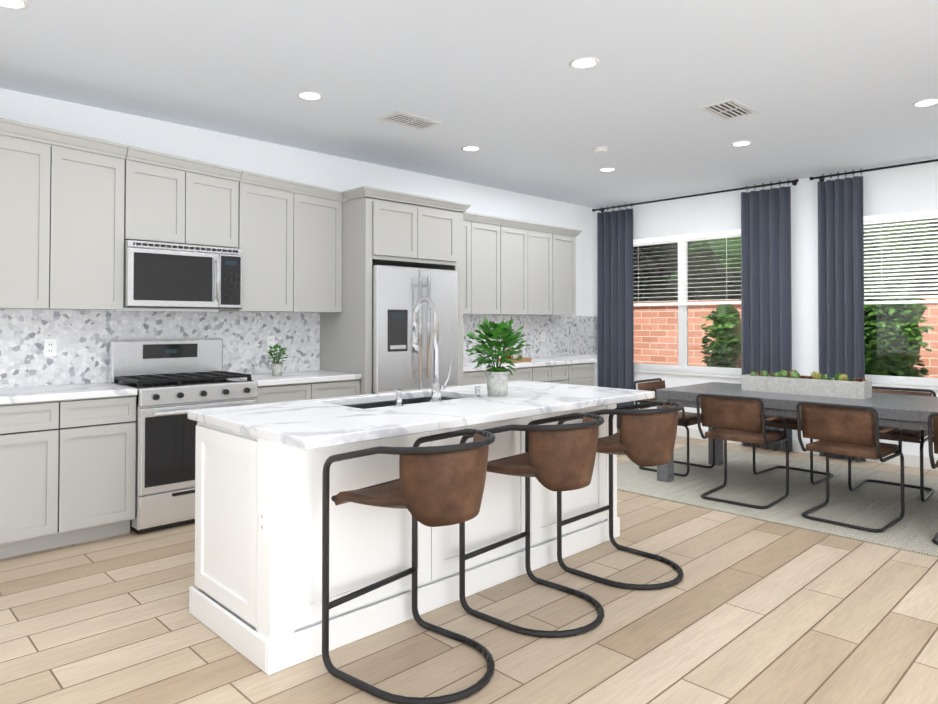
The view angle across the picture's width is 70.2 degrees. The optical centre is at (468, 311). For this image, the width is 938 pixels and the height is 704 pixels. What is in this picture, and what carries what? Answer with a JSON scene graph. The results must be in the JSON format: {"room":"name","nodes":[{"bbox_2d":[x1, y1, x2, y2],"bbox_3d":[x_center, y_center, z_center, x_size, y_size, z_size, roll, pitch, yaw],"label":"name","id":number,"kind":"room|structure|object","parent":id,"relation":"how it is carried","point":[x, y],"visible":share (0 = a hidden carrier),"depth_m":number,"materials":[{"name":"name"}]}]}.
{"room":"dining room and kitchen","nodes":[
{"label":"dining room and kitchen","id":0,"kind":"room"},
{"bbox_2d":[0,88,596,385],"bbox_3d":[-2.208,0.009,4.999,10.600,2.800,0.150,1,-1,-44],"label":"wall","id":1,"kind":"structure","parent":0,"point":[326,171],"depth_m":5.67,"materials":[{"name":"paint"}]},
{"bbox_2d":[0,118,127,309],"bbox_3d":[-2.661,-0.570,4.186,0.841,1.110,0.398,1,-1,-44],"label":"upper cabinet","id":2,"kind":"object","parent":1,"relation":"attached to","point":[61,220],"visible":1,"depth_m":4.11,"materials":[{"name":"grey paint"}]},
{"bbox_2d":[124,145,241,247],"bbox_3d":[-2.077,-0.772,4.755,0.776,0.603,0.398,1,-1,-44],"label":"upper cabinet","id":3,"kind":"object","parent":1,"relation":"attached to","point":[168,198],"visible":0.96,"depth_m":4.61,"materials":[{"name":"grey paint"}]},
{"bbox_2d":[123,240,241,309],"bbox_3d":[-2.050,-0.238,4.717,0.774,0.440,0.441,1,-1,-44],"label":"over-the-range microwave","id":4,"kind":"object","parent":3,"relation":"attached to","point":[159,275],"visible":1,"depth_m":4.56,"materials":[{"name":"silver metal"}]},
{"bbox_2d":[219,170,343,312],"bbox_3d":[-1.476,-0.510,5.333,0.891,1.029,0.398,1,-1,-44],"label":"upper cabinet","id":5,"kind":"object","parent":1,"relation":"attached to","point":[290,239],"visible":0.96,"depth_m":5.20,"materials":[{"name":"grey paint"}]},
{"bbox_2d":[0,309,596,387],"bbox_3d":[-1.024,0.265,6.027,7.458,0.493,0.010,1,-1,-44],"label":"tile backsplash","id":6,"kind":"structure","parent":1,"relation":"attached to","point":[83,338],"depth_m":5.00,"materials":[{"name":"tile"}]},
{"bbox_2d":[44,339,55,356],"bbox_3d":[-2.734,0.238,4.359,0.070,0.114,0.008,1,-1,-44],"label":"electrical outlet","id":7,"kind":"object","parent":6,"relation":"attached to","point":[49,347],"visible":1,"depth_m":4.36,"materials":[{"name":"white plastic"}]},
{"bbox_2d":[267,336,274,349],"bbox_3d":[-1.613,0.256,5.444,0.070,0.114,0.008,1,-1,-44],"label":"electrical outlet","id":8,"kind":"object","parent":6,"relation":"attached to","point":[271,341],"visible":0.92,"depth_m":5.44,"materials":[{"name":"white plastic"}]},
{"bbox_2d":[541,332,544,340],"bbox_3d":[0.872,0.297,7.851,0.070,0.114,0.008,1,-1,-44],"label":"electrical outlet","id":9,"kind":"object","parent":6,"relation":"attached to","point":[542,336],"visible":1,"depth_m":7.85,"materials":[{"name":"white plastic"}]},
{"bbox_2d":[463,212,503,314],"bbox_3d":[-0.081,-0.465,6.684,0.844,0.985,0.398,1,-1,-44],"label":"upper cabinet","id":10,"kind":"object","parent":1,"relation":"attached to","point":[481,263],"visible":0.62,"depth_m":6.68,"materials":[{"name":"grey paint"}]},
{"bbox_2d":[479,218,555,314],"bbox_3d":[0.528,-0.455,7.274,0.844,0.985,0.398,1,-1,-44],"label":"upper cabinet","id":11,"kind":"object","parent":1,"relation":"attached to","point":[525,268],"visible":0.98,"depth_m":7.14,"materials":[{"name":"grey paint"}]},
{"bbox_2d":[552,226,581,314],"bbox_3d":[1.003,-0.448,7.734,0.472,0.985,0.398,1,-1,-44],"label":"upper cabinet","id":12,"kind":"object","parent":1,"relation":"attached to","point":[564,268],"visible":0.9,"depth_m":7.62,"materials":[{"name":"grey paint"}]},
{"bbox_2d":[0,429,937,703],"bbox_3d":[1.044,1.402,1.617,10.900,0.100,9.500,1,-1,-44],"label":"floor","id":13,"kind":"structure","parent":0,"point":[748,611],"depth_m":2.86,"materials":[{"name":"brown wood"}]},
{"bbox_2d":[0,395,135,558],"bbox_3d":[-2.585,0.956,4.080,0.839,0.875,0.618,1,-1,-44],"label":"base cabinet","id":14,"kind":"object","parent":13,"relation":"on","point":[67,472],"visible":0.98,"depth_m":3.89,"materials":[{"name":"grey paint"}]},
{"bbox_2d":[0,382,137,404],"bbox_3d":[-2.881,0.493,3.788,1.681,0.040,0.638,1,-1,-44],"label":"countertop","id":15,"kind":"structure","parent":14,"relation":"on","point":[16,395],"depth_m":3.99,"materials":[{"name":"stone"}]},
{"bbox_2d":[109,338,257,533],"bbox_3d":[-1.957,0.800,4.604,0.780,1.205,0.708,1,-1,-44],"label":"gas range","id":16,"kind":"object","parent":13,"relation":"on","point":[173,381],"visible":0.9,"depth_m":4.33,"materials":[{"name":"silver metal"}]},
{"bbox_2d":[257,379,359,403],"bbox_3d":[-1.399,0.975,5.230,0.889,0.875,0.618,1,-1,-44],"label":"base cabinet","id":17,"kind":"object","parent":13,"relation":"on","point":[294,392],"visible":0.19,"depth_m":4.99,"materials":[{"name":"grey paint"}]},
{"bbox_2d":[241,370,361,385],"bbox_3d":[-1.392,0.518,5.230,0.889,0.040,0.638,1,-1,-44],"label":"countertop","id":18,"kind":"structure","parent":17,"relation":"on","point":[284,378],"depth_m":5.07,"materials":[{"name":"stone"}]},
{"bbox_2d":[264,343,287,375],"bbox_3d":[-1.494,0.371,5.165,0.209,0.251,0.192,1,-1,-44],"label":"potted plant","id":19,"kind":"object","parent":18,"relation":"on","point":[276,368],"visible":1,"depth_m":5.14,"materials":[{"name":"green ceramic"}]},
{"bbox_2d":[320,186,470,394],"bbox_3d":[-0.655,0.226,5.886,1.170,2.395,0.728,1,-1,-44],"label":"enclosure","id":20,"kind":"object","parent":13,"relation":"on","point":[387,227],"visible":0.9,"depth_m":5.51,"materials":[{"name":"grey paint"}]},
{"bbox_2d":[188,404,619,674],"bbox_3d":[-0.177,0.948,3.605,2.352,0.876,0.776,1,-1,-44],"label":"kitchen island","id":21,"kind":"object","parent":13,"relation":"on","point":[255,597],"depth_m":2.85,"materials":[{"name":"white paint"}]},
{"bbox_2d":[188,380,654,451],"bbox_3d":[-0.101,0.489,3.545,2.345,0.040,1.060,1,-1,-44],"label":"island countertop","id":22,"kind":"structure","parent":21,"relation":"on","point":[306,425],"depth_m":3.07,"materials":[{"name":"white stone"}]},
{"bbox_2d":[348,396,455,407],"bbox_3d":[-0.349,0.609,3.616,0.864,0.222,0.454,1,-1,-44],"label":"sink","id":23,"kind":"object","parent":22,"relation":"in","point":[405,399],"depth_m":3.80,"materials":[{"name":"silver metal"}]},
{"bbox_2d":[411,296,451,402],"bbox_3d":[-0.203,0.196,3.499,0.122,0.546,0.222,1,-1,-44],"label":"faucet","id":24,"kind":"object","parent":22,"relation":"on","point":[437,387],"visible":1,"depth_m":3.42,"materials":[{"name":"silver metal"}]},
{"bbox_2d":[391,386,481,406],"bbox_3d":[-0.160,0.425,3.453,0.584,0.086,0.082,1,-1,-44],"label":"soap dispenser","id":25,"kind":"object","parent":22,"relation":"on","point":[399,396],"visible":1,"depth_m":3.25,"materials":[{"name":"silver metal"}]},
{"bbox_2d":[465,317,532,396],"bbox_3d":[0.165,0.250,3.743,0.368,0.445,0.361,1,-1,-44],"label":"potted plant","id":26,"kind":"object","parent":22,"relation":"on","point":[497,378],"visible":1,"depth_m":3.69,"materials":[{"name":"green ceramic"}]},
{"bbox_2d":[322,429,495,703],"bbox_3d":[-0.177,0.919,2.575,0.571,0.896,0.527,-1,-1,38],"label":"bar stool","id":27,"kind":"object","parent":13,"relation":"on","point":[437,486],"visible":1,"depth_m":2.41,"materials":[{"name":"brown leather"}]},
{"bbox_2d":[372,265,457,393],"bbox_3d":[-0.633,0.530,5.836,0.900,1.785,0.787,1,-1,-44],"label":"refrigerator","id":28,"kind":"object","parent":13,"relation":"on","point":[398,292],"visible":0.48,"depth_m":5.53,"materials":[{"name":"grey metal"}]},
{"bbox_2d":[463,367,531,385],"bbox_3d":[0.060,0.999,6.643,1.026,0.875,0.618,1,-1,-44],"label":"base cabinet","id":29,"kind":"object","parent":13,"relation":"on","point":[479,377],"visible":0.12,"depth_m":6.32,"materials":[{"name":"grey paint"}]},
{"bbox_2d":[463,357,596,371],"bbox_3d":[0.463,0.548,7.027,2.128,0.040,0.638,1,-1,-44],"label":"countertop","id":30,"kind":"structure","parent":29,"relation":"on","point":[534,362],"depth_m":6.90,"materials":[{"name":"stone"}]},
{"bbox_2d":[499,348,531,361],"bbox_3d":[0.479,0.447,7.032,0.320,0.162,0.200,1,-1,-44],"label":"tray","id":31,"kind":"object","parent":30,"relation":"on","point":[519,356],"visible":0.52,"depth_m":7.00,"materials":[{"name":"brown wood"}]},
{"bbox_2d":[459,413,603,637],"bbox_3d":[0.339,0.928,3.075,0.571,0.896,0.527,-1,-1,42],"label":"bar stool","id":32,"kind":"object","parent":13,"relation":"on","point":[559,457],"visible":1,"depth_m":2.89,"materials":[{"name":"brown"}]},
{"bbox_2d":[531,365,567,383],"bbox_3d":[0.646,1.009,7.210,0.596,0.875,0.618,1,-1,-44],"label":"base cabinet","id":33,"kind":"object","parent":13,"relation":"on","point":[554,374],"visible":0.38,"depth_m":7.00,"materials":[{"name":"grey paint"}]},
{"bbox_2d":[567,363,594,385],"bbox_3d":[1.038,1.015,7.590,0.488,0.875,0.618,1,-1,-44],"label":"base cabinet","id":34,"kind":"object","parent":13,"relation":"on","point":[582,374],"visible":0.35,"depth_m":7.38,"materials":[{"name":"grey paint"}]},
{"bbox_2d":[557,401,683,589],"bbox_3d":[0.855,0.936,3.575,0.571,0.896,0.527,-1,-1,45],"label":"bar stool","id":35,"kind":"object","parent":13,"relation":"on","point":[645,437],"visible":0.98,"depth_m":3.38,"materials":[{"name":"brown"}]},
{"bbox_2d":[617,444,937,556],"bbox_3d":[2.875,1.405,5.132,2.240,0.012,3.600,1,-1,-44],"label":"area rug","id":36,"kind":"object","parent":13,"relation":"on","point":[873,505],"visible":0.75,"depth_m":5.13,"materials":[{"name":"beige carpet"}]},
{"bbox_2d":[633,378,714,476],"bbox_3d":[1.842,1.021,6.003,0.510,0.786,0.542,1,-1,-44],"label":"chair","id":37,"kind":"object","parent":36,"relation":"on","point":[685,419],"visible":0.38,"depth_m":5.97,"materials":[{"name":"brown leather"}]},
{"bbox_2d":[696,393,788,508],"bbox_3d":[2.054,1.004,5.009,0.510,0.786,0.542,-1,-1,43],"label":"dining chair","id":38,"kind":"object","parent":36,"relation":"on","point":[737,418],"visible":0.96,"depth_m":4.87,"materials":[{"name":"brown leather"}]},
{"bbox_2d":[753,415,833,484],"bbox_3d":[2.793,1.016,5.726,0.542,0.786,0.510,1,-1,-42],"label":"dining chair","id":39,"kind":"object","parent":36,"relation":"on","point":[792,423],"visible":0.27,"depth_m":5.61,"materials":[{"name":"brown"}]},
{"bbox_2d":[656,382,937,481],"bbox_3d":[2.855,1.019,4.958,1.020,0.755,2.670,1,-1,-44],"label":"dining table","id":40,"kind":"object","parent":36,"relation":"on","point":[905,411],"visible":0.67,"depth_m":4.90,"materials":[{"name":"grey wood"}]},
{"bbox_2d":[741,369,871,398],"bbox_3d":[2.624,0.551,5.234,0.190,0.189,0.904,1,-1,-44],"label":"planter","id":41,"kind":"object","parent":40,"relation":"on","point":[839,385],"visible":1,"depth_m":5.14,"materials":[{"name":"concrete"}]},
{"bbox_2d":[796,401,904,531],"bbox_3d":[2.560,0.995,4.486,0.542,0.786,0.510,1,-1,-42],"label":"dining chair","id":42,"kind":"object","parent":36,"relation":"on","point":[847,430],"visible":0.98,"depth_m":4.36,"materials":[{"name":"brown leather"}]},
{"bbox_2d":[848,386,935,501],"bbox_3d":[3.300,1.008,5.203,0.510,0.786,0.542,-1,-1,44],"label":"dining chair","id":43,"kind":"object","parent":36,"relation":"on","point":[913,435],"visible":0.44,"depth_m":5.17,"materials":[{"name":"brown"}]},
{"bbox_2d":[927,412,937,544],"bbox_3d":[3.069,0.987,3.961,0.510,0.786,0.542,-1,-1,44],"label":"dining chair","id":44,"kind":"object","parent":36,"relation":"on","point":[933,437],"visible":1,"depth_m":3.95,"materials":[{"name":"brown leather"}]},
{"bbox_2d":[0,0,937,208],"bbox_3d":[1.044,-1.508,1.666,10.900,0.120,9.500,1,-1,-44],"label":"ceiling","id":45,"kind":"structure","parent":0,"point":[825,87],"depth_m":4.05,"materials":[{"name":"paint"}]},
{"bbox_2d":[0,0,28,9],"bbox_3d":[-2.116,-1.421,3.059,0.170,0.007,0.170,1,-1,-44],"label":"recessed light","id":46,"kind":"object","parent":45,"relation":"in","point":[17,4],"visible":1,"depth_m":3.09,"materials":[{"name":"white"}]},
{"bbox_2d":[296,91,322,100],"bbox_3d":[-1.035,-1.399,4.343,0.170,0.007,0.170,1,-1,-44],"label":"recessed light","id":47,"kind":"object","parent":45,"relation":"in","point":[310,95],"visible":1,"depth_m":4.33,"materials":[{"name":"white"}]},
{"bbox_2d":[379,111,441,129],"bbox_3d":[-0.425,-1.389,4.878,0.400,0.009,0.240,1,-1,-44],"label":"ceiling vent","id":48,"kind":"object","parent":45,"relation":"in","point":[409,120],"visible":0.96,"depth_m":4.86,"materials":[{"name":"white metal"}]},
{"bbox_2d":[461,146,480,150],"bbox_3d":[0.019,-1.377,5.655,0.170,0.007,0.170,1,-1,-44],"label":"recessed light","id":49,"kind":"object","parent":45,"relation":"in","point":[470,148],"visible":1,"depth_m":5.65,"materials":[{"name":"white"}]},
{"bbox_2d":[569,57,598,68],"bbox_3d":[0.654,-1.408,3.793,0.170,0.007,0.170,1,-1,-44],"label":"recessed light","id":50,"kind":"object","parent":45,"relation":"in","point":[584,62],"visible":1,"depth_m":3.79,"materials":[{"name":"white"}]},
{"bbox_2d":[592,146,607,152],"bbox_3d":[1.107,-1.363,5.638,0.130,0.036,0.130,1,-1,-44],"label":"smoke detector","id":51,"kind":"object","parent":45,"relation":"attached to","point":[600,149],"visible":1,"depth_m":5.59,"materials":[{"name":"white plastic"}]},
{"bbox_2d":[598,167,615,171],"bbox_3d":[1.332,-1.364,6.427,0.170,0.007,0.170,1,-1,-44],"label":"recessed light","id":52,"kind":"object","parent":45,"relation":"in","point":[606,169],"visible":1,"depth_m":6.42,"materials":[{"name":"white"}]},
{"bbox_2d":[699,99,757,119],"bbox_3d":[1.799,-1.393,4.623,0.400,0.009,0.240,1,-1,-44],"label":"ceiling vent","id":53,"kind":"object","parent":45,"relation":"in","point":[729,109],"visible":0.98,"depth_m":4.61,"materials":[{"name":"white metal"}]},
{"bbox_2d":[730,141,752,146],"bbox_3d":[2.244,-1.379,5.500,0.170,0.007,0.170,1,-1,-44],"label":"recessed light","id":54,"kind":"object","parent":45,"relation":"in","point":[740,143],"visible":1,"depth_m":5.49,"materials":[{"name":"white"}]},
{"bbox_2d":[912,98,937,106],"bbox_3d":[3.069,-1.397,4.476,0.170,0.007,0.170,1,-1,-44],"label":"recessed light","id":55,"kind":"object","parent":45,"relation":"in","point":[927,102],"visible":1,"depth_m":4.47,"materials":[{"name":"white"}]},
{"bbox_2d":[596,159,937,457],"bbox_3d":[4.905,0.015,5.381,0.150,2.800,9.500,1,-1,-44],"label":"wall","id":56,"kind":"structure","parent":0,"point":[906,189],"depth_m":6.83,"materials":[{"name":"paint"}]},
{"bbox_2d":[633,229,741,374],"bbox_3d":[2.519,-0.090,7.861,0.060,1.605,1.620,1,-1,-44],"label":"window","id":57,"kind":"structure","parent":56,"relation":"in","point":[682,346],"depth_m":7.83,"materials":[{"name":"white plastic"}]},
{"bbox_2d":[633,230,740,305],"bbox_3d":[2.475,-0.479,7.826,0.040,0.810,1.496,1,-1,-44],"label":"window blinds","id":58,"kind":"object","parent":57,"relation":"attached to","point":[726,233],"visible":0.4,"depth_m":7.73,"materials":[{"name":"white plastic"}]},
{"bbox_2d":[634,369,740,378],"bbox_3d":[2.466,0.726,7.797,0.095,0.030,1.700,1,-1,-44],"label":"window sill","id":59,"kind":"structure","parent":56,"relation":"attached to","point":[691,374],"depth_m":7.66,"materials":[{"name":"white"}]},
{"bbox_2d":[592,179,798,212],"bbox_3d":[2.493,-1.308,7.690,0.130,0.050,2.504,1,-1,-44],"label":"curtain rod","id":60,"kind":"object","parent":56,"relation":"attached to","point":[794,182],"visible":0.98,"depth_m":7.47,"materials":[{"name":"black metal"}]},
{"bbox_2d":[597,203,633,429],"bbox_3d":[1.815,0.064,8.295,0.085,2.776,0.527,1,-1,-44],"label":"curtain","id":61,"kind":"object","parent":60,"relation":"hanging from","point":[615,330],"visible":0.9,"depth_m":8.29,"materials":[{"name":"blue fabric"}]},
{"bbox_2d":[741,179,791,451],"bbox_3d":[3.099,0.042,6.970,0.085,2.776,0.517,1,-1,-44],"label":"curtain","id":62,"kind":"object","parent":60,"relation":"hanging from","point":[766,329],"visible":0.81,"depth_m":6.97,"materials":[{"name":"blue fabric"}]},
{"bbox_2d":[676,427,937,470],"bbox_3d":[4.846,1.359,5.301,0.014,0.110,9.200,1,-1,-44],"label":"baseboard","id":63,"kind":"structure","parent":56,"relation":"attached to","point":[912,461],"depth_m":6.33,"materials":[{"name":"white wood"}]},
{"bbox_2d":[810,159,937,180],"bbox_3d":[4.323,-1.340,5.801,0.130,0.050,2.524,1,-1,-44],"label":"curtain rod","id":64,"kind":"object","parent":56,"relation":"attached to","point":[874,169],"visible":0.92,"depth_m":6.25,"materials":[{"name":"black metal"}]},
{"bbox_2d":[817,169,865,461],"bbox_3d":[3.597,0.033,6.457,0.085,2.776,0.407,1,-1,-44],"label":"curtain","id":65,"kind":"object","parent":64,"relation":"hanging from","point":[841,343],"visible":0.77,"depth_m":6.45,"materials":[{"name":"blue fabric"}]},
{"bbox_2d":[863,209,937,386],"bbox_3d":[4.356,-0.122,5.965,0.060,1.605,1.640,1,-1,-44],"label":"window","id":66,"kind":"structure","parent":56,"relation":"in","point":[903,380],"depth_m":6.25,"materials":[{"name":"white plastic"}]},
{"bbox_2d":[863,210,937,303],"bbox_3d":[4.312,-0.495,5.930,0.040,0.840,1.516,1,-1,-44],"label":"window blinds","id":67,"kind":"object","parent":66,"relation":"attached to","point":[903,215],"visible":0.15,"depth_m":6.22,"materials":[{"name":"white plastic"}]},
{"bbox_2d":[872,383,937,390],"bbox_3d":[4.303,0.694,5.901,0.095,0.030,1.720,1,-1,-44],"label":"window sill","id":68,"kind":"structure","parent":56,"relation":"attached to","point":[906,386],"depth_m":6.15,"materials":[{"name":"white"}]},
{"label":"outside","id":69,"kind":"structure","parent":0,"visible":0},
{"bbox_3d":[15.261,1.668,16.223,29.850,0.100,32.000,1,-1,-44],"label":"ground","id":70,"kind":"structure","parent":69,"visible":0},
{"bbox_2d":[633,269,647,301],"bbox_3d":[3.412,-1.001,14.910,3.725,5.194,3.654,1,-1,-44],"label":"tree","id":71,"kind":"object","parent":70,"relation":"on","point":[638,298],"depth_m":13.97,"materials":[{"name":"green plant"}]},
{"bbox_2d":[633,243,677,301],"bbox_3d":[3.943,-0.875,12.503,3.075,4.862,3.730,1,-1,-44],"label":"tree","id":72,"kind":"object","parent":70,"relation":"on","point":[641,263],"depth_m":12.24,"materials":[{"name":"green plant"}]},
{"bbox_2d":[668,237,740,300],"bbox_3d":[4.946,-0.569,11.186,3.562,4.204,3.944,1,-1,-44],"label":"tree","id":73,"kind":"object","parent":70,"relation":"on","point":[721,273],"depth_m":10.43,"materials":[{"name":"green plant"}]},
{"bbox_2d":[634,295,937,377],"bbox_3d":[5.636,0.619,7.959,0.320,1.720,25.500,1,-1,-44],"label":"brick wall","id":74,"kind":"structure","parent":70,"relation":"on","point":[693,323],"depth_m":10.32,"materials":[{"name":"red brick"}]},
{"bbox_2d":[700,276,933,376],"bbox_3d":[5.279,0.553,7.372,0.770,1.968,5.518,1,-1,-44],"label":"hedge","id":75,"kind":"object","parent":70,"relation":"on","point":[877,321],"depth_m":7.61,"materials":[{"name":"green plant"}]},
{"bbox_2d":[864,218,937,294],"bbox_3d":[6.316,-0.770,9.711,3.340,4.556,3.463,1,-1,-44],"label":"tree","id":76,"kind":"object","parent":70,"relation":"on","point":[912,236],"depth_m":8.95,"materials":[{"name":"green plant"}]}
]}

